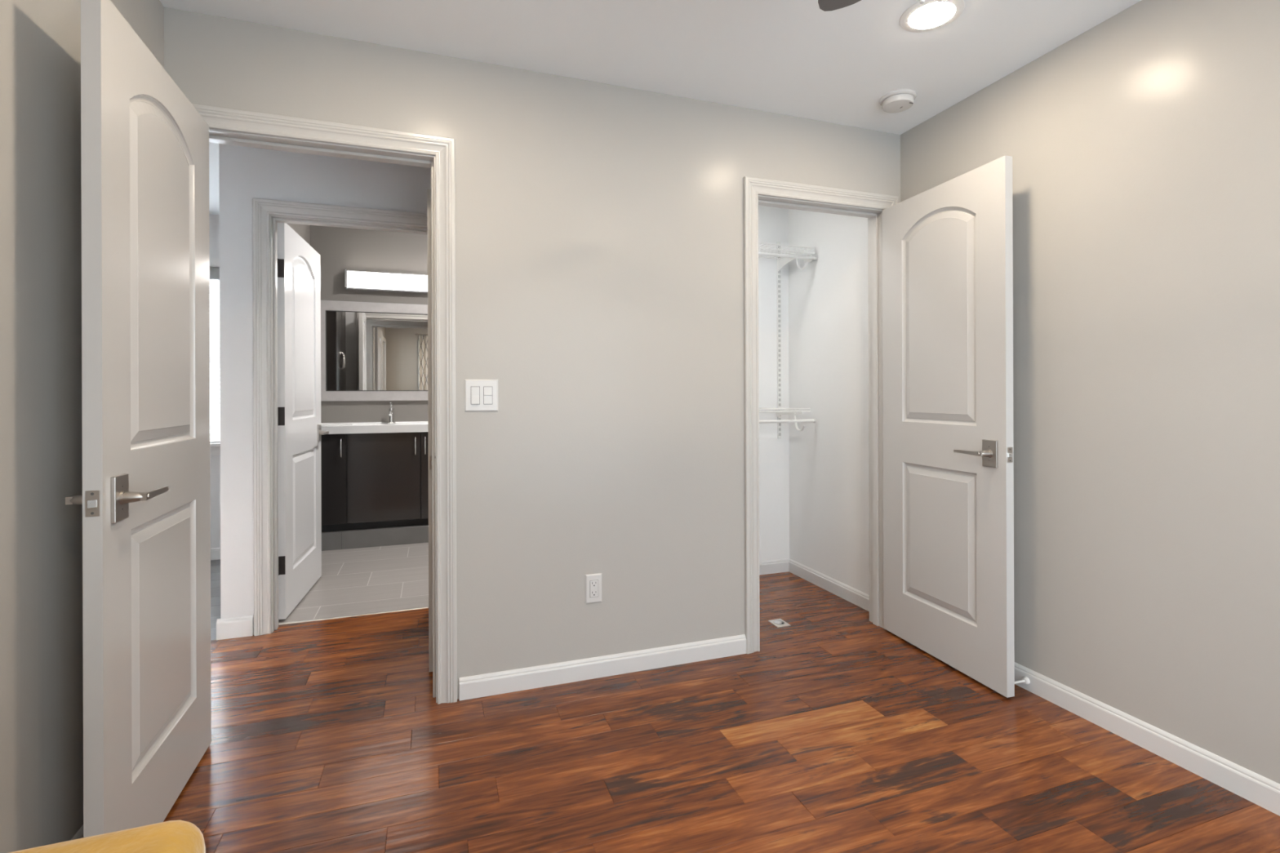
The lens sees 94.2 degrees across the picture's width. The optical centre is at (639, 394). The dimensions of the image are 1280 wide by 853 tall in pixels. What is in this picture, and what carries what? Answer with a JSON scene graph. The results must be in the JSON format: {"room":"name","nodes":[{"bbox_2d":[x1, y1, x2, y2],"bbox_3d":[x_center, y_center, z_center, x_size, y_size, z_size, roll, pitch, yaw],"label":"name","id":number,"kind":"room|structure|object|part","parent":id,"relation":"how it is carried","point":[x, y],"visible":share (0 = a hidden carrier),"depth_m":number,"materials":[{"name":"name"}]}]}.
{"room":"bedroom","nodes":[
{"label":"bedroom","id":0,"kind":"room"},
{"bbox_2d":[0,0,164,852],"bbox_3d":[-1.054,-0.058,0.315,0.120,2.430,3.425,0,0,-19],"label":"wall","id":1,"kind":"structure","parent":0,"point":[42,640],"depth_m":1.33,"materials":[{"name":"grey paint"}]},
{"bbox_2d":[70,825,83,840],"bbox_3d":[-1.004,1.116,0.384,0.013,0.081,3.285,0,0,-19],"label":"baseboard","id":2,"kind":"structure","parent":1,"relation":"attached to","point":[79,834],"depth_m":1.46,"materials":[{"name":"white paint"}]},
{"bbox_2d":[208,213,220,548],"bbox_3d":[-3.776,-0.049,3.984,2.470,2.430,0.120,0,0,-19],"label":"wall","id":3,"kind":"structure","parent":0,"point":[214,220],"depth_m":4.19,"materials":[{"name":"white paint"}]},
{"bbox_2d":[209,257,220,455],"bbox_3d":[-3.423,-0.262,4.077,1.130,1.385,0.155,0,0,-19],"label":"window","id":4,"kind":"structure","parent":3,"relation":"in","point":[215,448],"depth_m":4.18,"materials":[{"name":"white paint"}]},
{"bbox_2d":[209,267,220,443],"bbox_3d":[-3.422,-0.273,4.075,0.968,1.237,0.050,0,0,-19],"label":"window blind","id":5,"kind":"object","parent":4,"relation":"attached to","point":[215,415],"visible":0.02,"depth_m":4.21,"materials":[{"name":"grey"}]},
{"bbox_3d":[-3.420,0.339,4.075,0.968,0.012,0.028,0,0,-19],"label":"rail","id":6,"kind":"part","parent":5,"relation":"part of","materials":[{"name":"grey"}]},
{"bbox_2d":[210,547,220,559],"bbox_3d":[-3.750,1.126,3.921,2.470,0.081,0.013,0,0,-19],"label":"baseboard","id":7,"kind":"structure","parent":3,"relation":"attached to","point":[215,552],"depth_m":4.18,"materials":[{"name":"white paint"}]},
{"bbox_2d":[286,222,310,244],"bbox_3d":[-2.398,-0.229,3.908,0.086,2.780,2.085,0,0,-19],"label":"wall","id":8,"kind":"structure","parent":0,"point":[303,230],"depth_m":4.57,"materials":[{"name":"grey paint"}]},
{"bbox_2d":[310,225,427,422],"bbox_3d":[-1.528,-0.232,5.260,2.444,2.780,0.100,0,0,-19],"label":"wall","id":9,"kind":"structure","parent":0,"point":[340,249],"depth_m":4.95,"materials":[{"name":"grey paint"}]},
{"bbox_2d":[320,300,427,400],"bbox_3d":[-2.082,-0.355,5.001,1.160,0.817,0.025,0,0,-19],"label":"wall mirror","id":10,"kind":"object","parent":9,"relation":"attached to","point":[371,351],"visible":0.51,"depth_m":4.95,"materials":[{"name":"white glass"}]},
{"bbox_2d":[344,269,427,293],"bbox_3d":[-2.055,-0.943,4.979,0.744,0.154,0.088,0,0,-19],"label":"vanity light","id":11,"kind":"object","parent":9,"relation":"attached to","point":[353,279],"visible":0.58,"depth_m":4.94,"materials":[{"name":"white glass"}]},
{"bbox_2d":[218,143,789,626],"bbox_3d":[-0.472,-0.235,3.411,3.261,2.780,0.115,0,0,-19],"label":"wall","id":12,"kind":"structure","parent":0,"point":[245,173],"depth_m":2.90,"materials":[{"name":"white paint"}]},
{"bbox_2d":[216,615,253,639],"bbox_3d":[-1.930,1.112,2.836,0.148,0.095,0.014,0,0,-19],"label":"baseboard","id":13,"kind":"structure","parent":12,"relation":"attached to","point":[241,626],"depth_m":2.83,"materials":[{"name":"white paint"}]},
{"bbox_2d":[277,222,328,619],"bbox_3d":[-1.933,0.133,3.397,0.153,2.030,0.785,0,0,-16],"label":"door","id":14,"kind":"structure","parent":12,"relation":"in","point":[300,433],"depth_m":3.27,"materials":[{"name":"white paint"}]},
{"bbox_3d":[-1.955,0.240,3.660,0.051,0.033,0.142,0,0,-16],"label":"lever","id":15,"kind":"part","parent":14,"relation":"part of","materials":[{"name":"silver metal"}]},
{"bbox_2d":[252,197,427,635],"bbox_3d":[-1.447,0.107,3.073,0.915,2.102,0.152,0,0,-19],"label":"door frame","id":16,"kind":"structure","parent":12,"relation":"attached to","point":[266,213],"depth_m":2.88,"materials":[{"name":"grey paint"}]},
{"bbox_2d":[278,606,428,625],"bbox_3d":[-1.461,1.157,3.123,0.763,0.003,0.024,0,0,-19],"label":"trim","id":17,"kind":"structure","parent":12,"relation":"attached to","point":[422,607],"depth_m":3.10,"materials":[{"name":"white wood"}]},
{"bbox_2d":[426,188,432,671],"bbox_3d":[-0.966,0.149,2.773,0.035,1.990,0.696,0,0,-19],"label":"door","id":18,"kind":"structure","parent":12,"relation":"in","point":[428,191],"depth_m":2.45,"materials":[{"name":"grey paint"}]},
{"bbox_3d":[-0.855,0.282,2.455,0.025,0.057,0.002,0,0,-19],"label":"latch plate","id":19,"kind":"part","parent":18,"relation":"part of","materials":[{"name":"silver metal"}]},
{"bbox_2d":[759,558,790,575],"bbox_3d":[0.360,1.111,3.651,1.301,0.081,0.013,0,0,-19],"label":"baseboard","id":20,"kind":"structure","parent":12,"relation":"attached to","point":[766,567],"depth_m":3.82,"materials":[{"name":"white paint"}]},
{"bbox_2d":[776,241,781,439],"bbox_3d":[0.898,-0.347,3.840,0.025,1.270,0.010,0,0,-19],"label":"shelf standard","id":21,"kind":"object","parent":12,"relation":"attached to","point":[779,273],"visible":0.9,"depth_m":3.83,"materials":[{"name":"white metal"}]},
{"bbox_2d":[759,407,810,431],"bbox_3d":[0.392,0.155,3.495,1.226,0.137,0.313,0,0,-19],"label":"wire shelf","id":22,"kind":"object","parent":21,"relation":"attached to","point":[780,411],"visible":0.37,"depth_m":3.59,"materials":[{"name":"white metal"}]},
{"bbox_2d":[759,418,816,423],"bbox_3d":[0.455,0.160,3.364,1.260,0.022,0.022,0,0,-19],"label":"closet rod","id":23,"kind":"object","parent":22,"relation":"hanging from","point":[814,420],"visible":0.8,"depth_m":3.50,"materials":[{"name":"white metal"}]},
{"bbox_2d":[758,242,814,271],"bbox_3d":[0.405,-0.815,3.501,1.262,0.128,0.313,0,0,-19],"label":"wire shelf","id":24,"kind":"object","parent":21,"relation":"attached to","point":[781,262],"visible":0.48,"depth_m":3.60,"materials":[{"name":"white metal"}]},
{"bbox_2d":[758,252,817,260],"bbox_3d":[0.457,-0.814,3.366,1.272,0.022,0.022,0,0,-19],"label":"closet rod","id":25,"kind":"object","parent":24,"relation":"hanging from","point":[815,258],"visible":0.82,"depth_m":3.50,"materials":[{"name":"white metal"}]},
{"bbox_2d":[164,7,900,699],"bbox_3d":[-0.209,-0.061,2.481,3.134,2.430,0.115,0,0,-19],"label":"wall","id":26,"kind":"structure","parent":0,"point":[599,226],"depth_m":2.41,"materials":[{"name":"grey paint"}]},
{"bbox_2d":[65,0,211,837],"bbox_3d":[-1.308,0.131,1.616,0.153,2.030,0.717,0,0,-20],"label":"door","id":27,"kind":"structure","parent":26,"relation":"in","point":[144,499],"depth_m":1.48,"materials":[{"name":"grey paint"}]},
{"bbox_3d":[-1.277,0.237,1.388,0.051,0.033,0.142,0,0,-20],"label":"lever","id":28,"kind":"part","parent":27,"relation":"part of","materials":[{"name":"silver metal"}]},
{"bbox_3d":[-1.187,0.237,1.290,0.025,0.057,0.002,0,0,-20],"label":"latch plate","id":29,"kind":"part","parent":27,"relation":"part of","materials":[{"name":"silver metal"}]},
{"bbox_3d":[-1.182,0.237,1.423,0.051,0.033,0.142,0,0,-20],"label":"lever","id":30,"kind":"part","parent":27,"relation":"part of","materials":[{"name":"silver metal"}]},
{"bbox_2d":[191,103,457,704],"bbox_3d":[-1.138,0.098,2.149,0.901,2.118,0.134,0,0,-19],"label":"door frame","id":31,"kind":"structure","parent":26,"relation":"attached to","point":[231,126],"depth_m":2.23,"materials":[{"name":"grey paint"}]},
{"bbox_2d":[464,379,498,411],"bbox_3d":[-0.606,0.005,2.276,0.125,0.123,0.012,0,0,-19],"label":"light switch","id":32,"kind":"object","parent":26,"relation":"attached to","point":[480,395],"visible":1,"depth_m":2.28,"materials":[{"name":"white plastic"}]},
{"bbox_2d":[585,573,602,604],"bbox_3d":[-0.188,0.792,2.422,0.069,0.118,0.008,0,0,-19],"label":"wall outlet","id":33,"kind":"object","parent":26,"relation":"attached to","point":[593,594],"visible":1,"depth_m":2.42,"materials":[{"name":"white plastic"}]},
{"bbox_2d":[589,579,598,597],"bbox_3d":[-0.187,0.792,2.421,0.036,0.069,0.001,0,0,-19],"label":"receptacle","id":34,"kind":"object","parent":33,"relation":"attached to","point":[593,584],"depth_m":2.42,"materials":[{"name":"white plastic"}]},
{"bbox_2d":[458,634,746,701],"bbox_3d":[-0.103,1.113,2.448,1.227,0.081,0.013,0,0,-19],"label":"baseboard","id":35,"kind":"structure","parent":26,"relation":"attached to","point":[562,673],"depth_m":2.42,"materials":[{"name":"white paint"}]},
{"bbox_2d":[742,176,898,653],"bbox_3d":[0.849,0.091,2.837,0.849,2.118,0.134,0,0,-19],"label":"door frame","id":36,"kind":"structure","parent":26,"relation":"attached to","point":[757,192],"depth_m":2.75,"materials":[{"name":"grey paint"}]},
{"bbox_2d":[882,155,1014,697],"bbox_3d":[1.315,0.121,2.562,0.160,2.030,0.700,0,0,-11],"label":"door","id":37,"kind":"structure","parent":26,"relation":"in","point":[948,246],"depth_m":2.48,"materials":[{"name":"grey paint"}]},
{"bbox_3d":[1.305,0.228,2.335,0.051,0.033,0.142,0,0,-16],"label":"lever","id":38,"kind":"part","parent":37,"relation":"part of","materials":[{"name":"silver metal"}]},
{"bbox_3d":[1.387,0.228,2.231,0.025,0.057,0.002,0,0,-16],"label":"latch plate","id":39,"kind":"part","parent":37,"relation":"part of","materials":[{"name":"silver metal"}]},
{"bbox_2d":[159,0,1141,214],"bbox_3d":[-1.281,-1.323,1.669,5.921,0.100,6.130,0,0,-19],"label":"ceiling","id":40,"kind":"structure","parent":0,"point":[796,58],"depth_m":2.15,"materials":[{"name":"white paint"}]},
{"bbox_2d":[817,0,924,11],"bbox_3d":[0.437,-0.923,0.845,1.145,0.712,1.141,0,0,-19],"label":"ceiling fan","id":41,"kind":"object","parent":40,"relation":"hanging from","point":[824,5],"visible":1,"depth_m":1.44,"materials":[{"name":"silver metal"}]},
{"bbox_3d":[0.463,-0.949,1.238,0.136,0.037,0.441,0,0,8],"label":"blade","id":42,"kind":"part","parent":41,"relation":"part of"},
{"bbox_2d":[880,88,916,112],"bbox_3d":[1.113,-1.260,2.569,0.146,0.043,0.146,0,0,-19],"label":"smoke detector","id":43,"kind":"object","parent":40,"relation":"attached to","point":[901,100],"visible":1,"depth_m":2.53,"materials":[{"name":"white plastic"}]},
{"bbox_2d":[899,0,964,32],"bbox_3d":[0.982,-1.276,2.004,0.198,0.009,0.198,0,0,-19],"label":"recessed light","id":44,"kind":"object","parent":40,"relation":"in","point":[931,15],"visible":1,"depth_m":2.00,"materials":[{"name":"white plastic"}]},
{"bbox_2d":[908,1,955,28],"bbox_3d":[0.982,-1.276,2.004,0.142,0.008,0.142,0,0,-19],"label":"diffuser","id":45,"kind":"object","parent":44,"relation":"attached to","point":[927,15],"depth_m":1.99,"materials":[{"name":"white plastic"}]},
{"bbox_2d":[163,542,1279,852],"bbox_3d":[-1.326,1.164,1.841,5.691,0.014,6.591,0,0,-19],"label":"floor","id":46,"kind":"structure","parent":0,"point":[842,734],"depth_m":1.89,"materials":[{"name":"brown wood"}]},
{"bbox_2d":[8,820,205,852],"bbox_3d":[-0.642,0.801,0.292,0.570,0.711,0.573,0,0,-19],"label":"accent chair","id":47,"kind":"object","parent":46,"relation":"on","point":[173,836],"visible":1,"depth_m":0.59,"materials":[{"name":"yellow fabric"}]},
{"bbox_2d":[320,431,428,551],"bbox_3d":[-1.927,0.727,4.790,1.373,0.866,0.523,0,0,-19],"label":"vanity cabinet","id":48,"kind":"object","parent":46,"relation":"on","point":[375,486],"visible":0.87,"depth_m":4.52,"materials":[{"name":"black wood"}]},
{"bbox_3d":[-2.353,0.635,4.411,0.319,0.672,0.018,0,0,-19],"label":"door","id":49,"kind":"part","parent":48,"relation":"part of","materials":[{"name":"brown wood"}]},
{"bbox_3d":[-2.226,0.403,4.428,0.016,0.143,0.033,0,0,-19],"label":"handle","id":50,"kind":"part","parent":48,"relation":"part of","materials":[{"name":"silver metal"}]},
{"bbox_2d":[320,421,427,434],"bbox_3d":[-1.926,0.263,4.798,1.383,0.062,0.509,0,0,-19],"label":"countertop","id":51,"kind":"structure","parent":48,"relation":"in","point":[407,426],"depth_m":4.54,"materials":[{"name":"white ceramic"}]},
{"bbox_2d":[386,402,395,423],"bbox_3d":[-2.045,0.154,4.886,0.068,0.176,0.152,0,0,-19],"label":"faucet","id":52,"kind":"object","parent":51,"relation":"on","point":[391,420],"visible":1,"depth_m":4.91,"materials":[{"name":"silver metal"}]},
{"bbox_3d":[-1.954,0.634,4.549,0.516,0.672,0.018,0,0,-19],"label":"door","id":53,"kind":"part","parent":48,"relation":"part of","materials":[{"name":"brown wood"}]},
{"bbox_3d":[-1.736,0.401,4.597,0.016,0.143,0.033,0,0,-19],"label":"handle","id":54,"kind":"part","parent":48,"relation":"part of","materials":[{"name":"silver metal"}]},
{"bbox_3d":[-1.457,0.632,4.721,0.526,0.672,0.018,0,0,-19],"label":"door","id":55,"kind":"part","parent":48,"relation":"part of","materials":[{"name":"brown wood"}]},
{"bbox_3d":[-1.668,0.401,4.621,0.016,0.143,0.033,0,0,-19],"label":"handle","id":56,"kind":"part","parent":48,"relation":"part of","materials":[{"name":"silver metal"}]},
{"bbox_2d":[768,618,790,627],"bbox_3d":[0.699,1.147,2.988,0.074,0.007,0.090,0,0,-19],"label":"floor outlet","id":57,"kind":"object","parent":46,"relation":"on","point":[779,623],"visible":1,"depth_m":2.98,"materials":[{"name":"white plastic"}]},
{"bbox_2d":[788,0,1279,783],"bbox_3d":[1.746,-0.068,1.806,0.120,2.430,4.410,0,0,-19],"label":"wall","id":58,"kind":"structure","parent":0,"point":[1144,146],"depth_m":1.97,"materials":[{"name":"grey paint"}]},
{"bbox_2d":[788,559,869,611],"bbox_3d":[1.111,1.108,3.450,0.013,0.081,0.857,0,0,-19],"label":"baseboard","id":59,"kind":"structure","parent":58,"relation":"attached to","point":[849,593],"depth_m":3.44,"materials":[{"name":"white paint"}]},
{"bbox_2d":[1014,676,1030,684],"bbox_3d":[1.456,1.110,2.291,0.093,0.027,0.027,0,0,-19],"label":"door stop","id":60,"kind":"object","parent":58,"relation":"attached to","point":[1025,680],"visible":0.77,"depth_m":2.30,"materials":[{"name":"white metal"}]},
{"bbox_3d":[1.457,1.110,2.292,0.071,0.021,0.021,0,0,-19],"label":"rod","id":61,"kind":"part","parent":60,"relation":"part of","materials":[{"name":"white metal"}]},
{"bbox_2d":[1022,676,1030,684],"bbox_3d":[1.495,1.109,2.305,0.010,0.027,0.027,0,0,-19],"label":"cup","id":62,"kind":"object","parent":60,"relation":"on","point":[1025,680],"depth_m":2.30,"materials":[{"name":"white rubber"}]},
{"bbox_2d":[1014,662,1279,816],"bbox_3d":[1.832,1.106,1.366,0.013,0.081,3.285,0,0,-19],"label":"baseboard","id":63,"kind":"structure","parent":58,"relation":"attached to","point":[1255,788],"depth_m":1.88,"materials":[{"name":"white paint"}]}
]}

